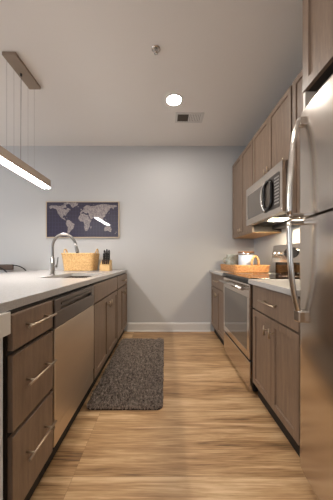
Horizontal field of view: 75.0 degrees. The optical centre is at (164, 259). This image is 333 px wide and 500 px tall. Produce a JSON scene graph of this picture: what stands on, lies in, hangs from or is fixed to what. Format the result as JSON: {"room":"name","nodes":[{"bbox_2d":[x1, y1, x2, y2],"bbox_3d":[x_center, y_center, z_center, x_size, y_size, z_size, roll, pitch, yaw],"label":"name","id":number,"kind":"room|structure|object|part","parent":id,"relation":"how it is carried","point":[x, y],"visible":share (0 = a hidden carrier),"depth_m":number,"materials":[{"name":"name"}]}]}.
{"room":"kitchen","nodes":[
{"label":"kitchen","id":0,"kind":"room"},
{"bbox_2d":[0,338,2,499],"bbox_3d":[-0.949,0.626,1.889,0.762,0.877,2.659,0,0,0],"label":"wall","id":1,"kind":"structure","parent":0,"point":[1,339],"depth_m":0.75,"materials":[{"name":"grey paint"}]},
{"bbox_2d":[0,312,10,338],"bbox_3d":[-0.867,0.228,0.661,0.622,0.080,0.243,0,0,0],"label":"trim","id":2,"kind":"structure","parent":1,"relation":"attached to","point":[5,317],"depth_m":0.76,"materials":[{"name":"white paint"}]},
{"bbox_2d":[0,146,253,330],"bbox_3d":[-1.640,-0.309,3.270,6.120,2.749,0.100,0,0,0],"label":"wall","id":3,"kind":"structure","parent":0,"point":[175,202],"depth_m":3.22,"materials":[{"name":"grey paint"}]},
{"bbox_2d":[46,201,118,237],"bbox_3d":[-1.214,-0.587,3.203,1.077,0.536,0.030,0,0,0],"label":"wall picture","id":4,"kind":"object","parent":3,"relation":"attached to","point":[79,219],"visible":1,"depth_m":3.20,"materials":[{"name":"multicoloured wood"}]},
{"bbox_2d":[127,323,210,331],"bbox_3d":[0.059,1.000,3.207,1.227,0.130,0.026,0,0,0],"label":"baseboard","id":5,"kind":"structure","parent":3,"relation":"attached to","point":[131,327],"depth_m":3.20,"materials":[{"name":"white paint"}]},
{"bbox_2d":[0,0,301,145],"bbox_3d":[-1.640,-1.734,-0.140,6.120,0.100,6.920,0,0,0],"label":"ceiling","id":6,"kind":"structure","parent":0,"point":[101,80],"depth_m":1.91,"materials":[{"name":"white paint"}]},
{"bbox_2d":[2,52,40,88],"label":"ceiling canopy","id":7,"kind":"object","parent":6,"relation":"hanging from","point":[12,58],"depth_m":1.89,"materials":[{"name":"brown wood"}]},
{"bbox_2d":[0,142,50,187],"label":"pendant light","id":8,"kind":"object","parent":7,"relation":"hanging from","point":[10,160],"depth_m":1.92,"materials":[{"name":"brown metal"}]},
{"bbox_2d":[0,157,49,187],"bbox_3d":[-1.283,-0.776,1.925,0.077,0.010,0.866,0,0,0],"label":"diffuser","id":9,"kind":"object","parent":8,"relation":"attached to","point":[11,165],"depth_m":1.93,"materials":[{"name":"white plastic"}]},
{"bbox_2d":[152,45,159,54],"bbox_3d":[-0.072,-1.667,1.736,0.072,0.034,0.072,0,0,0],"label":"sprinkler head","id":10,"kind":"object","parent":6,"relation":"attached to","point":[155,48],"visible":1,"depth_m":1.73},
{"bbox_2d":[165,93,182,105],"bbox_3d":[0.095,-1.681,2.290,0.184,0.006,0.184,0,0,0],"label":"recessed light","id":11,"kind":"object","parent":6,"relation":"in","point":[173,99],"visible":1,"depth_m":2.28,"materials":[{"name":"white plastic"}]},
{"bbox_2d":[175,113,203,122],"bbox_3d":[0.288,-1.680,2.575,0.330,0.007,0.180,0,0,0],"label":"ceiling vent","id":12,"kind":"object","parent":6,"relation":"in","point":[180,117],"visible":1,"depth_m":2.57,"materials":[{"name":"grey plastic"}]},
{"bbox_2d":[30,331,317,499],"bbox_3d":[-1.640,1.115,-0.140,6.120,0.100,6.920,0,0,0],"label":"floor","id":13,"kind":"structure","parent":0,"point":[212,436],"depth_m":1.22,"materials":[{"name":"brown wood"}]},
{"bbox_2d":[0,264,25,271],"bbox_3d":[-2.227,0.568,2.930,0.477,0.997,0.424,0,0,0],"label":"bar stool","id":14,"kind":"object","parent":13,"relation":"on","point":[4,267],"visible":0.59,"depth_m":3.10,"materials":[{"name":"brown leather"}]},
{"bbox_2d":[3,298,56,499],"bbox_3d":[-0.835,0.629,0.935,0.640,0.872,0.296,0,0,0],"label":"base cabinet","id":15,"kind":"object","parent":13,"relation":"on","point":[28,362],"visible":0.98,"depth_m":0.88,"materials":[{"name":"brown wood"}]},
{"bbox_3d":[-0.565,0.799,0.932,0.020,0.296,0.283,0,0,0],"label":"drawer","id":16,"kind":"part","parent":15,"relation":"part of","materials":[{"name":"brown wood"}]},
{"bbox_3d":[-0.565,0.493,0.932,0.020,0.280,0.283,0,0,0],"label":"drawer","id":17,"kind":"part","parent":15,"relation":"part of","materials":[{"name":"brown wood"}]},
{"bbox_3d":[-0.565,0.269,0.932,0.020,0.132,0.283,0,0,0],"label":"drawer","id":18,"kind":"part","parent":15,"relation":"part of","materials":[{"name":"brown wood"}]},
{"bbox_3d":[-0.535,0.773,0.937,0.040,0.010,0.205,0,0,0],"label":"pull handle","id":19,"kind":"part","parent":15,"relation":"part of","materials":[{"name":"beige"}]},
{"bbox_3d":[-0.535,0.482,0.937,0.040,0.010,0.205,0,0,0],"label":"pull handle","id":20,"kind":"part","parent":15,"relation":"part of","materials":[{"name":"beige"}]},
{"bbox_3d":[-0.535,0.260,0.937,0.040,0.010,0.205,0,0,0],"label":"pull handle","id":21,"kind":"part","parent":15,"relation":"part of","materials":[{"name":"beige"}]},
{"bbox_2d":[0,270,126,312],"bbox_3d":[-1.226,0.170,1.835,1.309,0.034,2.769,0,0,0],"label":"countertop","id":22,"kind":"structure","parent":15,"relation":"on","point":[20,288],"depth_m":1.38,"materials":[{"name":"white stone"}]},
{"bbox_2d":[49,233,78,274],"bbox_3d":[-0.999,-0.055,2.150,0.293,0.415,0.060,0,0,0],"label":"faucet","id":23,"kind":"object","parent":22,"relation":"on","point":[52,259],"visible":0.99,"depth_m":2.14,"materials":[{"name":"silver metal"}]},
{"bbox_2d":[63,276,91,277],"bbox_3d":[-0.860,0.286,2.130,0.440,0.198,0.700,0,0,0],"label":"sink","id":24,"kind":"object","parent":22,"relation":"in","point":[69,276],"visible":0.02,"depth_m":2.46,"materials":[{"name":"silver metal"}]},
{"bbox_2d":[61,249,99,270],"bbox_3d":[-1.150,0.001,2.980,0.459,0.301,0.302,0,0,0],"label":"basket","id":25,"kind":"object","parent":22,"relation":"on","point":[71,261],"visible":1,"depth_m":2.85,"materials":[{"name":"beige wicker"}]},
{"bbox_2d":[100,260,111,270],"bbox_3d":[-0.805,0.078,2.955,0.134,0.149,0.140,0,0,0],"label":"knife block","id":26,"kind":"object","parent":22,"relation":"on","point":[103,267],"visible":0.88,"depth_m":2.89,"materials":[{"name":"brown wood"}]},
{"bbox_2d":[45,285,93,471],"bbox_3d":[-0.842,0.631,1.391,0.586,0.868,0.605,0,0,0],"label":"dishwasher","id":27,"kind":"object","parent":13,"relation":"on","point":[73,324],"visible":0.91,"depth_m":1.28,"materials":[{"name":"silver metal"}]},
{"bbox_2d":[49,285,89,299],"bbox_3d":[-0.860,0.581,1.391,0.550,0.768,0.605,0,0,0],"label":"tub","id":28,"kind":"object","parent":27,"relation":"in","point":[77,289],"depth_m":1.39,"materials":[{"name":"metal"}]},
{"bbox_3d":[-0.568,0.600,1.391,0.030,0.498,0.599,0,0,0],"label":"door","id":29,"kind":"part","parent":27,"relation":"part of","materials":[{"name":"metal"}]},
{"bbox_3d":[-0.567,0.276,1.391,0.032,0.145,0.599,0,0,0],"label":"control panel","id":30,"kind":"part","parent":27,"relation":"part of","materials":[{"name":"silver metal"}]},
{"bbox_3d":[-0.570,0.900,1.391,0.026,0.093,0.599,0,0,0],"label":"access panel","id":31,"kind":"part","parent":27,"relation":"part of","materials":[{"name":"metal"}]},
{"bbox_3d":[-0.561,0.236,1.391,0.024,0.014,0.471,0,0,0],"label":"pocket handle","id":32,"kind":"part","parent":27,"relation":"part of","materials":[{"name":"silver metal"}]},
{"bbox_2d":[88,276,116,394],"bbox_3d":[-0.837,0.629,2.116,0.635,0.872,0.837,0,0,0],"label":"base cabinet","id":33,"kind":"object","parent":13,"relation":"on","point":[105,291],"visible":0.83,"depth_m":1.99,"materials":[{"name":"brown wood"}]},
{"bbox_3d":[-0.565,0.653,1.911,0.020,0.588,0.408,0,0,0],"label":"door","id":34,"kind":"part","parent":33,"relation":"part of","materials":[{"name":"brown wood"}]},
{"bbox_3d":[-0.565,0.275,2.116,0.020,0.144,0.819,0,0,0],"label":"false drawer","id":35,"kind":"part","parent":33,"relation":"part of","materials":[{"name":"brown wood"}]},
{"bbox_3d":[-0.565,0.653,2.322,0.020,0.588,0.408,0,0,0],"label":"door","id":36,"kind":"part","parent":33,"relation":"part of","materials":[{"name":"brown wood"}]},
{"bbox_2d":[114,273,126,348],"bbox_3d":[-0.835,0.629,2.864,0.640,0.872,0.653,0,0,0],"label":"base cabinet","id":37,"kind":"object","parent":13,"relation":"on","point":[121,278],"visible":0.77,"depth_m":2.81,"materials":[{"name":"brown wood"}]},
{"bbox_3d":[-0.565,0.653,2.704,0.020,0.588,0.316,0,0,0],"label":"door","id":38,"kind":"part","parent":37,"relation":"part of","materials":[{"name":"brown wood"}]},
{"bbox_3d":[-0.565,0.275,2.864,0.020,0.144,0.635,0,0,0],"label":"drawer","id":39,"kind":"part","parent":37,"relation":"part of","materials":[{"name":"brown wood"}]},
{"bbox_3d":[-0.565,0.653,3.023,0.020,0.588,0.316,0,0,0],"label":"door","id":40,"kind":"part","parent":37,"relation":"part of","materials":[{"name":"brown wood"}]},
{"bbox_2d":[87,338,163,409],"bbox_3d":[-0.289,1.047,2.197,0.573,0.036,1.346,0,0,0],"label":"rug","id":41,"kind":"object","parent":13,"relation":"on","point":[132,379],"visible":1,"depth_m":1.90,"materials":[{"name":"grey carpet"}]},
{"bbox_2d":[211,273,225,344],"bbox_3d":[0.970,0.627,2.827,0.660,0.876,0.726,0,0,0],"label":"base cabinet","id":42,"kind":"object","parent":13,"relation":"on","point":[217,290],"visible":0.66,"depth_m":2.81,"materials":[{"name":"brown wood"}]},
{"bbox_3d":[0.690,0.666,3.005,0.020,0.562,0.352,0,0,0],"label":"door","id":43,"kind":"part","parent":42,"relation":"part of","materials":[{"name":"brown wood"}]},
{"bbox_3d":[0.690,0.285,2.827,0.020,0.176,0.708,0,0,0],"label":"drawer","id":44,"kind":"part","parent":42,"relation":"part of","materials":[{"name":"brown wood"}]},
{"bbox_3d":[0.690,0.666,2.649,0.020,0.562,0.352,0,0,0],"label":"door","id":45,"kind":"part","parent":42,"relation":"part of","materials":[{"name":"brown wood"}]},
{"bbox_2d":[209,270,275,275],"bbox_3d":[0.985,0.170,2.841,0.669,0.034,0.756,0,0,0],"label":"countertop","id":46,"kind":"structure","parent":42,"relation":"on","point":[218,272],"depth_m":2.74,"materials":[{"name":"white stone"}]},
{"bbox_2d":[220,255,269,272],"bbox_3d":[1.005,0.052,2.815,0.434,0.202,0.662,0,0,0],"label":"tray","id":47,"kind":"object","parent":46,"relation":"on","point":[256,268],"visible":0.89,"depth_m":2.50,"materials":[{"name":"wicker"}]},
{"bbox_2d":[223,254,237,264],"bbox_3d":[0.902,0.038,2.927,0.184,0.208,0.170,0,0,-22],"label":"mug","id":48,"kind":"object","parent":47,"relation":"in","point":[232,259],"visible":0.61,"depth_m":2.86,"materials":[{"name":"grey ceramic"}]},
{"bbox_2d":[238,251,253,264],"bbox_3d":[1.000,0.021,2.680,0.196,0.242,0.196,0,0,0],"label":"canister","id":49,"kind":"object","parent":47,"relation":"in","point":[244,257],"visible":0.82,"depth_m":2.60,"materials":[{"name":"grey ceramic"}]},
{"bbox_3d":[1.000,-0.090,2.680,0.196,0.020,0.196,0,0,0],"label":"lid","id":50,"kind":"part","parent":49,"relation":"part of","materials":[{"name":"brown wood"}]},
{"bbox_3d":[1.038,0.012,2.498,0.104,0.123,0.029,0,0,0],"label":"handle","id":51,"kind":"part","parent":47,"relation":"part of","materials":[{"name":"wicker"}]},
{"bbox_2d":[219,243,299,390],"bbox_3d":[0.953,0.454,2.079,0.698,1.222,0.753,0,0,0],"label":"range","id":52,"kind":"object","parent":13,"relation":"on","point":[238,293],"visible":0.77,"depth_m":1.99,"materials":[{"name":"silver metal"}]},
{"bbox_3d":[0.634,0.235,2.079,0.062,0.026,0.693,0,0,0],"label":"handle","id":53,"kind":"part","parent":52,"relation":"part of","materials":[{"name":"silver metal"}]},
{"bbox_3d":[0.676,0.493,2.079,0.028,0.593,0.747,0,0,0],"label":"oven door","id":54,"kind":"part","parent":52,"relation":"part of","materials":[{"name":"silver metal"}]},
{"bbox_3d":[0.677,0.916,2.079,0.026,0.218,0.747,0,0,0],"label":"drawer","id":55,"kind":"part","parent":52,"relation":"part of","materials":[{"name":"silver metal"}]},
{"bbox_2d":[223,273,299,280],"bbox_3d":[0.980,0.158,2.079,0.644,0.023,0.753,0,0,0],"label":"cooktop","id":56,"kind":"object","parent":52,"relation":"in","point":[239,276],"depth_m":1.99,"materials":[{"name":"black glass"}]},
{"bbox_3d":[1.251,-0.065,2.079,0.102,0.185,0.745,0,0,0],"label":"control panel","id":57,"kind":"part","parent":52,"relation":"part of","materials":[{"name":"silver metal"}]},
{"bbox_2d":[253,285,299,456],"bbox_3d":[0.970,0.627,1.393,0.660,0.876,0.597,0,0,0],"label":"base cabinet","id":58,"kind":"object","parent":13,"relation":"on","point":[276,333],"visible":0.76,"depth_m":1.31,"materials":[{"name":"brown wood"}]},
{"bbox_3d":[0.690,0.666,1.539,0.020,0.562,0.288,0,0,0],"label":"door","id":59,"kind":"part","parent":58,"relation":"part of","materials":[{"name":"brown wood"}]},
{"bbox_3d":[0.660,0.284,1.393,0.040,0.010,0.220,0,0,0],"label":"pull handle","id":60,"kind":"part","parent":58,"relation":"part of","materials":[{"name":"silver metal"}]},
{"bbox_2d":[248,279,299,296],"bbox_3d":[0.985,0.170,1.395,0.669,0.034,0.599,0,0,0],"label":"countertop","id":61,"kind":"structure","parent":58,"relation":"on","point":[278,285],"depth_m":1.38,"materials":[{"name":"white stone"}]},
{"bbox_3d":[0.690,0.285,1.393,0.020,0.176,0.579,0,0,0],"label":"drawer","id":62,"kind":"part","parent":58,"relation":"part of","materials":[{"name":"brown wood"}]},
{"bbox_3d":[0.690,0.666,1.248,0.020,0.562,0.288,0,0,0],"label":"door","id":63,"kind":"part","parent":58,"relation":"part of","materials":[{"name":"brown wood"}]},
{"bbox_2d":[286,75,332,499],"bbox_3d":[0.940,0.175,0.679,0.721,1.780,0.778,0,0,0],"label":"refrigerator","id":64,"kind":"object","parent":13,"relation":"on","point":[314,313],"visible":1,"depth_m":0.92,"materials":[{"name":"silver metal"}]},
{"bbox_3d":[0.618,-0.435,1.030,0.077,0.469,0.034,0,0,0],"label":"handle","id":65,"kind":"part","parent":64,"relation":"part of","materials":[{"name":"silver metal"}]},
{"bbox_3d":[0.618,0.057,1.030,0.077,0.477,0.044,0,0,0],"label":"handle","id":66,"kind":"part","parent":64,"relation":"part of","materials":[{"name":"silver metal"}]},
{"bbox_3d":[0.682,0.409,0.679,0.095,1.188,0.778,0,0,0],"label":"fridge door","id":67,"kind":"part","parent":64,"relation":"part of","materials":[{"name":"silver metal"}]},
{"bbox_3d":[0.682,-0.449,0.679,0.095,0.503,0.778,0,0,0],"label":"freezer door","id":68,"kind":"part","parent":64,"relation":"part of","materials":[{"name":"silver metal"}]},
{"bbox_2d":[303,91,318,219],"bbox_3d":[1.006,0.116,1.083,0.623,1.898,0.017,0,0,0],"label":"end panel","id":69,"kind":"object","parent":13,"relation":"on","point":[308,96],"visible":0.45,"depth_m":1.07,"materials":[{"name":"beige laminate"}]},
{"bbox_2d":[254,225,299,271],"bbox_3d":[1.370,-0.309,-0.140,0.100,2.749,6.720,0,0,0],"label":"wall","id":70,"kind":"structure","parent":0,"point":[263,246],"depth_m":2.71,"materials":[{"name":"grey paint"}]},
{"bbox_2d":[232,138,281,238],"bbox_3d":[1.135,-0.841,2.821,0.365,1.068,0.738,0,0,0],"label":"upper cabinet","id":71,"kind":"object","parent":70,"relation":"attached to","point":[242,169],"visible":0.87,"depth_m":2.77,"materials":[{"name":"brown wood"}]},
{"bbox_3d":[0.998,-0.840,3.004,0.020,1.062,0.362,0,0,0],"label":"door","id":72,"kind":"part","parent":71,"relation":"part of","materials":[{"name":"brown wood"}]},
{"bbox_3d":[0.998,-0.840,2.638,0.020,1.062,0.362,0,0,0],"label":"door","id":73,"kind":"part","parent":71,"relation":"part of","materials":[{"name":"brown wood"}]},
{"bbox_2d":[253,85,291,183],"bbox_3d":[1.135,-1.080,2.074,0.365,0.590,0.747,0,0,0],"label":"upper cabinet","id":74,"kind":"object","parent":70,"relation":"attached to","point":[271,142],"visible":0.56,"depth_m":1.98,"materials":[{"name":"brown wood"}]},
{"bbox_3d":[0.998,-1.079,2.259,0.020,0.584,0.366,0,0,0],"label":"door","id":75,"kind":"part","parent":74,"relation":"part of","materials":[{"name":"brown wood"}]},
{"bbox_2d":[246,160,301,228],"bbox_3d":[1.095,-0.560,2.070,0.446,0.441,0.752,0,0,0],"label":"microwave","id":76,"kind":"object","parent":74,"relation":"attached to","point":[266,198],"visible":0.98,"depth_m":1.96,"materials":[{"name":"silver metal"}]},
{"bbox_3d":[0.893,-0.565,1.981,0.055,0.283,0.025,0,0,39],"label":"grip trim","id":77,"kind":"part","parent":76,"relation":"part of","materials":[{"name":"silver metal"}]},
{"bbox_3d":[0.929,-0.578,2.070,0.028,0.406,0.752,0,0,0],"label":"door","id":78,"kind":"part","parent":76,"relation":"part of","materials":[{"name":"silver metal"}]},
{"bbox_3d":[0.901,-0.565,1.905,0.025,0.262,0.166,0,0,0],"label":"handle","id":79,"kind":"part","parent":76,"relation":"part of","materials":[{"name":"black plastic"}]},
{"bbox_3d":[0.914,-0.567,1.862,0.004,0.284,0.254,0,0,0],"label":"control panel","id":80,"kind":"part","parent":76,"relation":"part of","materials":[{"name":"grey metal"}]},
{"bbox_3d":[0.998,-1.079,1.888,0.020,0.584,0.366,0,0,0],"label":"door","id":81,"kind":"part","parent":74,"relation":"part of","materials":[{"name":"brown wood"}]},
{"bbox_2d":[292,70,303,219],"bbox_3d":[1.135,-0.841,1.395,0.365,1.068,0.591,0,0,0],"label":"upper cabinet","id":82,"kind":"object","parent":70,"relation":"attached to","point":[297,95],"visible":0.16,"depth_m":1.63,"materials":[{"name":"brown wood"}]},
{"bbox_2d":[302,0,332,92],"bbox_3d":[0.985,-1.105,0.690,0.660,0.540,0.809,0,0,0],"label":"upper cabinet","id":83,"kind":"object","parent":70,"relation":"attached to","point":[317,15],"visible":1,"depth_m":1.01,"materials":[{"name":"brown wood"}]}
]}

